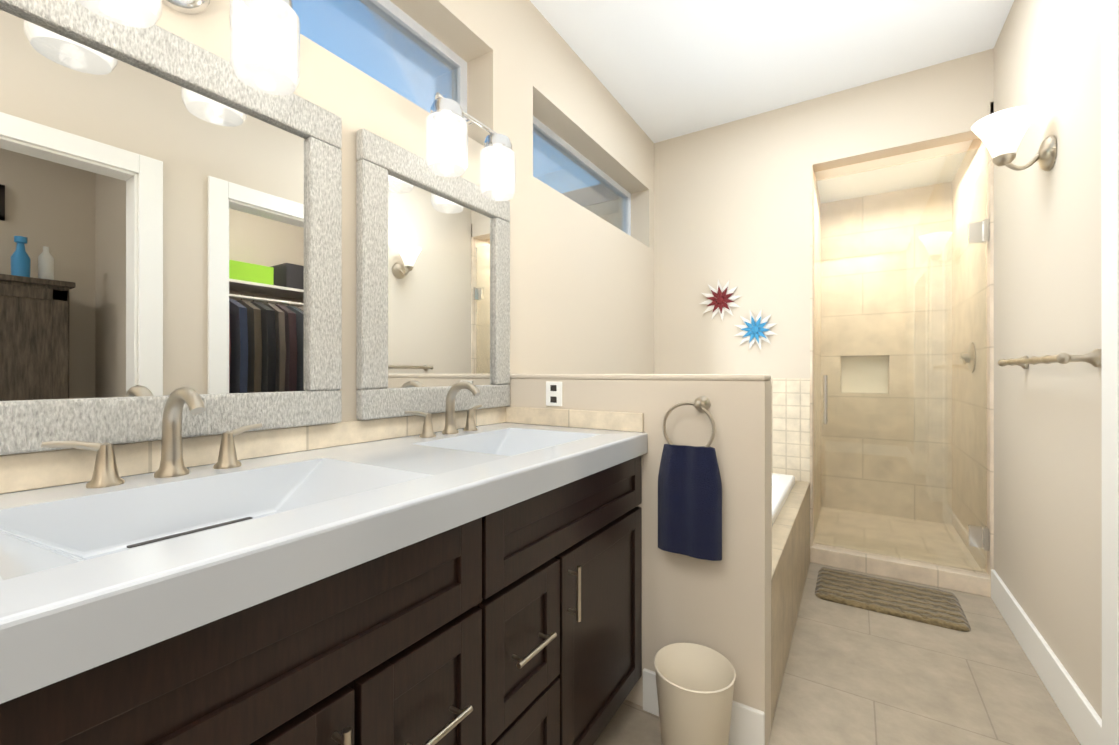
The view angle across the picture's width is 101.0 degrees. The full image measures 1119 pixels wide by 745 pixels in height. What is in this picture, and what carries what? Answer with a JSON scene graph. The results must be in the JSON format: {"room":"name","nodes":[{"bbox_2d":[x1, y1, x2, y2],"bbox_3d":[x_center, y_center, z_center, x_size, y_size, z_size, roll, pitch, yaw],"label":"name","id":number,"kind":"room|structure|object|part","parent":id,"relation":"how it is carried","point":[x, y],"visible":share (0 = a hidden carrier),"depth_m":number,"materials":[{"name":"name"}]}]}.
{"room":"bathroom","nodes":[
{"label":"bathroom","id":0,"kind":"room"},
{"bbox_2d":[155,0,653,421],"bbox_3d":[-0.600,-0.245,1.429,0.220,2.680,4.560,0,0,33],"label":"wall","id":1,"kind":"structure","parent":0,"point":[581,290],"depth_m":1.98,"materials":[{"name":"beige paint"}]},
{"bbox_2d":[0,0,341,454],"bbox_3d":[-0.768,-0.270,0.927,0.032,0.801,0.692,0,0,33],"label":"mirror","id":2,"kind":"object","parent":1,"relation":"attached to","point":[170,212],"visible":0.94,"depth_m":0.89,"materials":[{"name":"clear glass"}]},
{"bbox_2d":[76,0,299,95],"bbox_3d":[-0.702,-0.736,0.878,0.195,0.261,0.359,0,0,33],"label":"vanity light","id":3,"kind":"object","parent":1,"relation":"attached to","point":[281,77],"visible":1,"depth_m":0.94,"materials":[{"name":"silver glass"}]},
{"bbox_2d":[0,406,506,493],"bbox_3d":[-0.621,0.164,1.174,0.012,0.062,1.528,0,0,33],"label":"backsplash","id":4,"kind":"structure","parent":1,"relation":"attached to","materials":[{"name":"beige tile"}]},
{"bbox_2d":[293,0,466,119],"bbox_3d":[-0.769,-1.040,1.247,0.040,0.398,1.438,0,0,33],"label":"window","id":5,"kind":"structure","parent":1,"relation":"in","point":[431,65],"depth_m":1.64,"materials":[{"name":"white"}]},
{"bbox_2d":[356,128,509,419],"bbox_3d":[-0.377,-0.269,1.539,0.032,0.801,0.645,0,0,33],"label":"mirror","id":6,"kind":"object","parent":1,"relation":"attached to","point":[432,289],"visible":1,"depth_m":1.46,"materials":[{"name":"clear glass"}]},
{"bbox_3d":[-0.384,-0.269,1.544,0.012,0.641,0.485,0,0,33],"label":"glass","id":7,"kind":"part","parent":6,"relation":"part of","materials":[{"name":"white mirror"}]},
{"bbox_2d":[425,92,515,200],"bbox_3d":[-0.304,-0.735,1.502,0.195,0.261,0.359,0,0,33],"label":"vanity light","id":8,"kind":"object","parent":1,"relation":"attached to","point":[447,124],"visible":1,"depth_m":1.43,"materials":[{"name":"white glass"}]},
{"bbox_2d":[533,116,630,235],"bbox_3d":[0.115,-1.039,2.634,0.040,0.398,1.348,0,0,33],"label":"window","id":9,"kind":"structure","parent":1,"relation":"in","point":[562,166],"depth_m":2.61,"materials":[{"name":"white"}]},
{"bbox_2d":[509,379,770,744],"bbox_3d":[0.218,0.560,1.619,0.947,1.070,0.120,0,0,33],"label":"wall","id":10,"kind":"structure","parent":0,"point":[723,606],"depth_m":1.39,"materials":[{"name":"beige paint"}]},
{"bbox_2d":[546,381,561,405],"bbox_3d":[-0.020,0.078,1.695,0.070,0.090,0.007,0,0,33],"label":"electrical outlet plate","id":11,"kind":"object","parent":10,"relation":"attached to","point":[553,393],"visible":1,"depth_m":1.69,"materials":[{"name":"white plastic"}]},
{"bbox_2d":[510,374,770,380],"bbox_3d":[0.218,0.015,1.619,0.948,0.020,0.122,0,0,33],"label":"wall cap","id":12,"kind":"object","parent":10,"relation":"on","point":[724,377],"visible":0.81,"depth_m":1.50,"materials":[{"name":"beige paint"}]},
{"bbox_2d":[658,396,721,560],"bbox_3d":[0.392,0.306,1.389,0.190,0.470,0.077,0,0,33],"label":"towel ring","id":13,"kind":"object","parent":10,"relation":"attached to","point":[689,502],"visible":1,"depth_m":1.36,"materials":[{"name":"blue fabric"}]},
{"bbox_2d":[643,668,764,744],"bbox_3d":[0.427,1.030,1.406,0.365,0.130,0.015,0,0,33],"label":"baseboard","id":14,"kind":"structure","parent":10,"relation":"attached to","point":[747,725],"depth_m":1.34,"materials":[{"name":"white wood"}]},
{"bbox_2d":[771,384,771,578],"bbox_3d":[0.257,0.335,1.673,0.938,0.599,0.012,0,0,33],"label":"wall tile","id":15,"kind":"structure","parent":10,"relation":"attached to","point":[771,481],"depth_m":1.42,"materials":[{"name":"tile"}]},
{"bbox_2d":[530,0,1013,142],"bbox_3d":[0.185,-1.635,0.930,2.080,0.100,4.560,0,0,33],"label":"ceiling","id":16,"kind":"structure","parent":0,"point":[662,70],"depth_m":2.24,"materials":[{"name":"white paint"}]},
{"bbox_2d":[814,172,820,529],"bbox_3d":[1.720,-0.154,3.206,0.120,2.500,0.930,0,0,33],"label":"wall","id":17,"kind":"structure","parent":0,"point":[817,410],"depth_m":3.22,"materials":[{"name":"stone"}]},
{"bbox_2d":[810,165,813,545],"bbox_3d":[1.493,-0.054,2.728,0.012,2.300,0.119,0,0,33],"label":"wall tile","id":18,"kind":"structure","parent":17,"relation":"attached to","point":[811,355],"depth_m":2.68,"materials":[{"name":"tile"}]},
{"bbox_2d":[654,48,993,378],"bbox_3d":[1.378,-0.244,2.801,2.080,2.680,0.120,0,0,33],"label":"wall","id":19,"kind":"structure","parent":0,"point":[732,202],"depth_m":2.81,"materials":[{"name":"beige paint"}]},
{"bbox_2d":[699,280,740,320],"bbox_3d":[1.022,-0.462,2.936,0.269,0.269,0.021,0,0,33],"label":"decor","id":20,"kind":"object","parent":19,"relation":"attached to","point":[716,302],"visible":1,"depth_m":2.93,"materials":[{"name":"white"}]},
{"bbox_2d":[734,309,777,349],"bbox_3d":[1.198,-0.262,2.824,0.252,0.252,0.021,0,0,33],"label":"decor","id":21,"kind":"object","parent":19,"relation":"attached to","point":[747,333],"visible":0.98,"depth_m":2.82,"materials":[{"name":"white"}]},
{"bbox_2d":[769,378,809,481],"bbox_3d":[1.053,0.335,2.930,0.947,0.599,0.012,0,0,33],"label":"wall tile","id":22,"kind":"structure","parent":19,"relation":"attached to","point":[790,426],"depth_m":2.72,"materials":[{"name":"tile"}]},
{"bbox_2d":[814,147,986,572],"bbox_3d":[1.815,-0.062,2.511,0.756,2.125,0.010,0,0,33],"label":"shower door","id":23,"kind":"structure","parent":19,"relation":"attached to","point":[883,366],"depth_m":2.49,"materials":[{"name":"clear glass"}]},
{"bbox_2d":[823,219,988,550],"bbox_3d":[1.838,0.061,2.496,0.710,1.640,0.097,0,0,33],"label":"hardware piece","id":24,"kind":"object","parent":23,"relation":"attached to","point":[978,232],"visible":0.9,"depth_m":2.32,"materials":[{"name":"silver metal"}]},
{"bbox_2d":[594,562,1080,744],"bbox_3d":[0.152,1.145,0.878,2.080,0.100,4.440,0,0,33],"label":"floor","id":25,"kind":"structure","parent":0,"point":[855,676],"depth_m":1.60,"materials":[{"name":"tile"}]},
{"bbox_2d":[0,453,645,744],"bbox_3d":[-0.366,0.687,1.017,0.611,0.816,1.517,0,0,33],"label":"bathroom vanity","id":26,"kind":"object","parent":25,"relation":"on","point":[470,576],"depth_m":0.75,"materials":[{"name":"brown wood"}]},
{"bbox_2d":[0,421,647,708],"bbox_3d":[-0.374,0.238,1.017,0.597,0.090,1.528,0,0,33],"label":"countertop","id":27,"kind":"structure","parent":26,"relation":"on","point":[97,573],"depth_m":0.69,"materials":[{"name":"white stone"}]},
{"bbox_2d":[41,387,261,487],"bbox_3d":[-0.692,0.110,0.848,0.151,0.168,0.329,0,0,33],"label":"faucet","id":28,"kind":"object","parent":27,"relation":"on","point":[172,472],"depth_m":0.86,"materials":[{"name":"silver metal"}]},
{"bbox_2d":[405,381,481,437],"bbox_3d":[-0.308,0.111,1.450,0.151,0.168,0.329,0,0,33],"label":"faucet","id":29,"kind":"object","parent":27,"relation":"on","point":[470,430],"depth_m":1.46,"materials":[{"name":"silver metal"}]},
{"bbox_2d":[654,643,735,744],"bbox_3d":[0.372,0.953,1.278,0.218,0.285,0.218,0,0,33],"label":"wastebasket","id":30,"kind":"object","parent":25,"relation":"on","point":[695,685],"visible":1,"depth_m":1.23,"materials":[{"name":"beige plastic"}]},
{"bbox_2d":[771,473,809,726],"bbox_3d":[0.653,0.843,2.302,0.947,0.505,1.494,0,0,33],"label":"tub deck","id":31,"kind":"object","parent":25,"relation":"on","point":[790,530],"visible":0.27,"depth_m":1.89,"materials":[{"name":"tile"}]},
{"bbox_2d":[772,473,794,525],"bbox_3d":[0.656,0.808,2.300,0.800,0.435,1.370,0,0,33],"label":"tub basin","id":32,"kind":"object","parent":31,"relation":"in","point":[783,486],"depth_m":2.30,"materials":[{"name":"white ceramic"}]},
{"bbox_2d":[815,567,970,631],"bbox_3d":[1.591,1.084,2.255,0.585,0.021,0.400,0,0,33],"label":"bath mat","id":33,"kind":"object","parent":25,"relation":"on","point":[934,606],"visible":1,"depth_m":2.21,"materials":[{"name":"beige fabric"}]},
{"bbox_2d":[821,181,951,523],"bbox_3d":[2.385,-0.154,3.404,1.030,2.500,0.120,0,0,33],"label":"wall","id":34,"kind":"structure","parent":0,"point":[880,323],"depth_m":3.33,"materials":[{"name":"tile"}]},
{"bbox_2d":[841,356,887,392],"bbox_3d":[2.301,0.016,3.485,0.296,0.276,0.011,0,0,33],"label":"tile niche","id":35,"kind":"object","parent":34,"relation":"attached to","point":[866,374],"depth_m":3.48,"materials":[{"name":"beige tile"}]},
{"bbox_2d":[815,140,972,202],"bbox_3d":[2.135,-1.354,3.012,1.030,0.100,1.050,0,0,33],"label":"ceiling","id":36,"kind":"structure","parent":0,"point":[896,160],"depth_m":3.01,"materials":[{"name":"white paint"}]},
{"bbox_2d":[994,0,1101,718],"bbox_3d":[1.293,-0.245,0.845,0.120,2.680,5.610,0,0,33],"label":"wall","id":37,"kind":"structure","parent":0,"point":[1047,436],"depth_m":1.59,"materials":[{"name":"beige paint"}]},
{"bbox_2d":[952,102,993,577],"bbox_3d":[2.399,-0.114,2.701,0.012,2.420,1.050,0,0,33],"label":"shower wall tile","id":38,"kind":"structure","parent":37,"relation":"attached to","point":[988,192],"depth_m":2.56,"materials":[{"name":"tile"}]},
{"bbox_2d":[960,342,975,372],"bbox_3d":[2.297,-0.084,2.608,0.057,0.170,0.187,0,0,33],"label":"shower valve","id":39,"kind":"object","parent":38,"relation":"attached to","point":[971,359],"depth_m":2.58,"materials":[{"name":"silver metal"}]},
{"bbox_2d":[971,106,1056,170],"bbox_3d":[1.614,-0.807,1.655,0.206,0.210,0.176,0,0,33],"label":"sconce","id":40,"kind":"object","parent":37,"relation":"attached to","point":[999,134],"visible":1,"depth_m":1.62,"materials":[{"name":"white glass"}]},
{"bbox_3d":[1.601,-0.841,1.663,0.176,0.142,0.176,0,0,33],"label":"lamp shade","id":41,"kind":"part","parent":40,"relation":"part of","materials":[{"name":"white glass"}]},
{"bbox_2d":[991,569,1101,744],"bbox_3d":[1.782,1.025,1.736,0.015,0.140,1.200,0,0,33],"label":"baseboard","id":42,"kind":"structure","parent":37,"relation":"attached to","point":[1083,719],"depth_m":1.56,"materials":[{"name":"white wood"}]},
{"bbox_2d":[997,349,1101,368],"bbox_3d":[1.632,-0.040,1.571,0.086,0.052,0.692,0,0,33],"label":"towel bar","id":43,"kind":"object","parent":37,"relation":"attached to","point":[1094,357],"visible":1,"depth_m":1.32,"materials":[{"name":"silver metal"}]},
{"bbox_2d":[1101,0,1118,744],"bbox_3d":[1.309,0.030,0.870,0.156,2.130,0.770,0,0,33],"label":"door frame","id":44,"kind":"structure","parent":37,"relation":"attached to","point":[1110,310],"depth_m":1.19,"materials":[{"name":"white"}]},
{"label":"outside","id":45,"kind":"structure","parent":0,"visible":0},
{"bbox_2d":[814,507,979,567],"bbox_3d":[2.071,1.116,2.910,0.790,0.160,1.050,0,0,33],"label":"floor","id":46,"kind":"structure","parent":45,"point":[862,523],"depth_m":2.93,"materials":[{"name":"stone"}]},
{"bbox_2d":[810,540,990,596],"bbox_3d":[1.816,1.051,2.510,0.790,0.090,0.140,0,0,33],"label":"curb","id":47,"kind":"object","parent":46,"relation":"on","point":[948,577],"visible":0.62,"depth_m":2.44,"materials":[{"name":"tile"}]}
]}

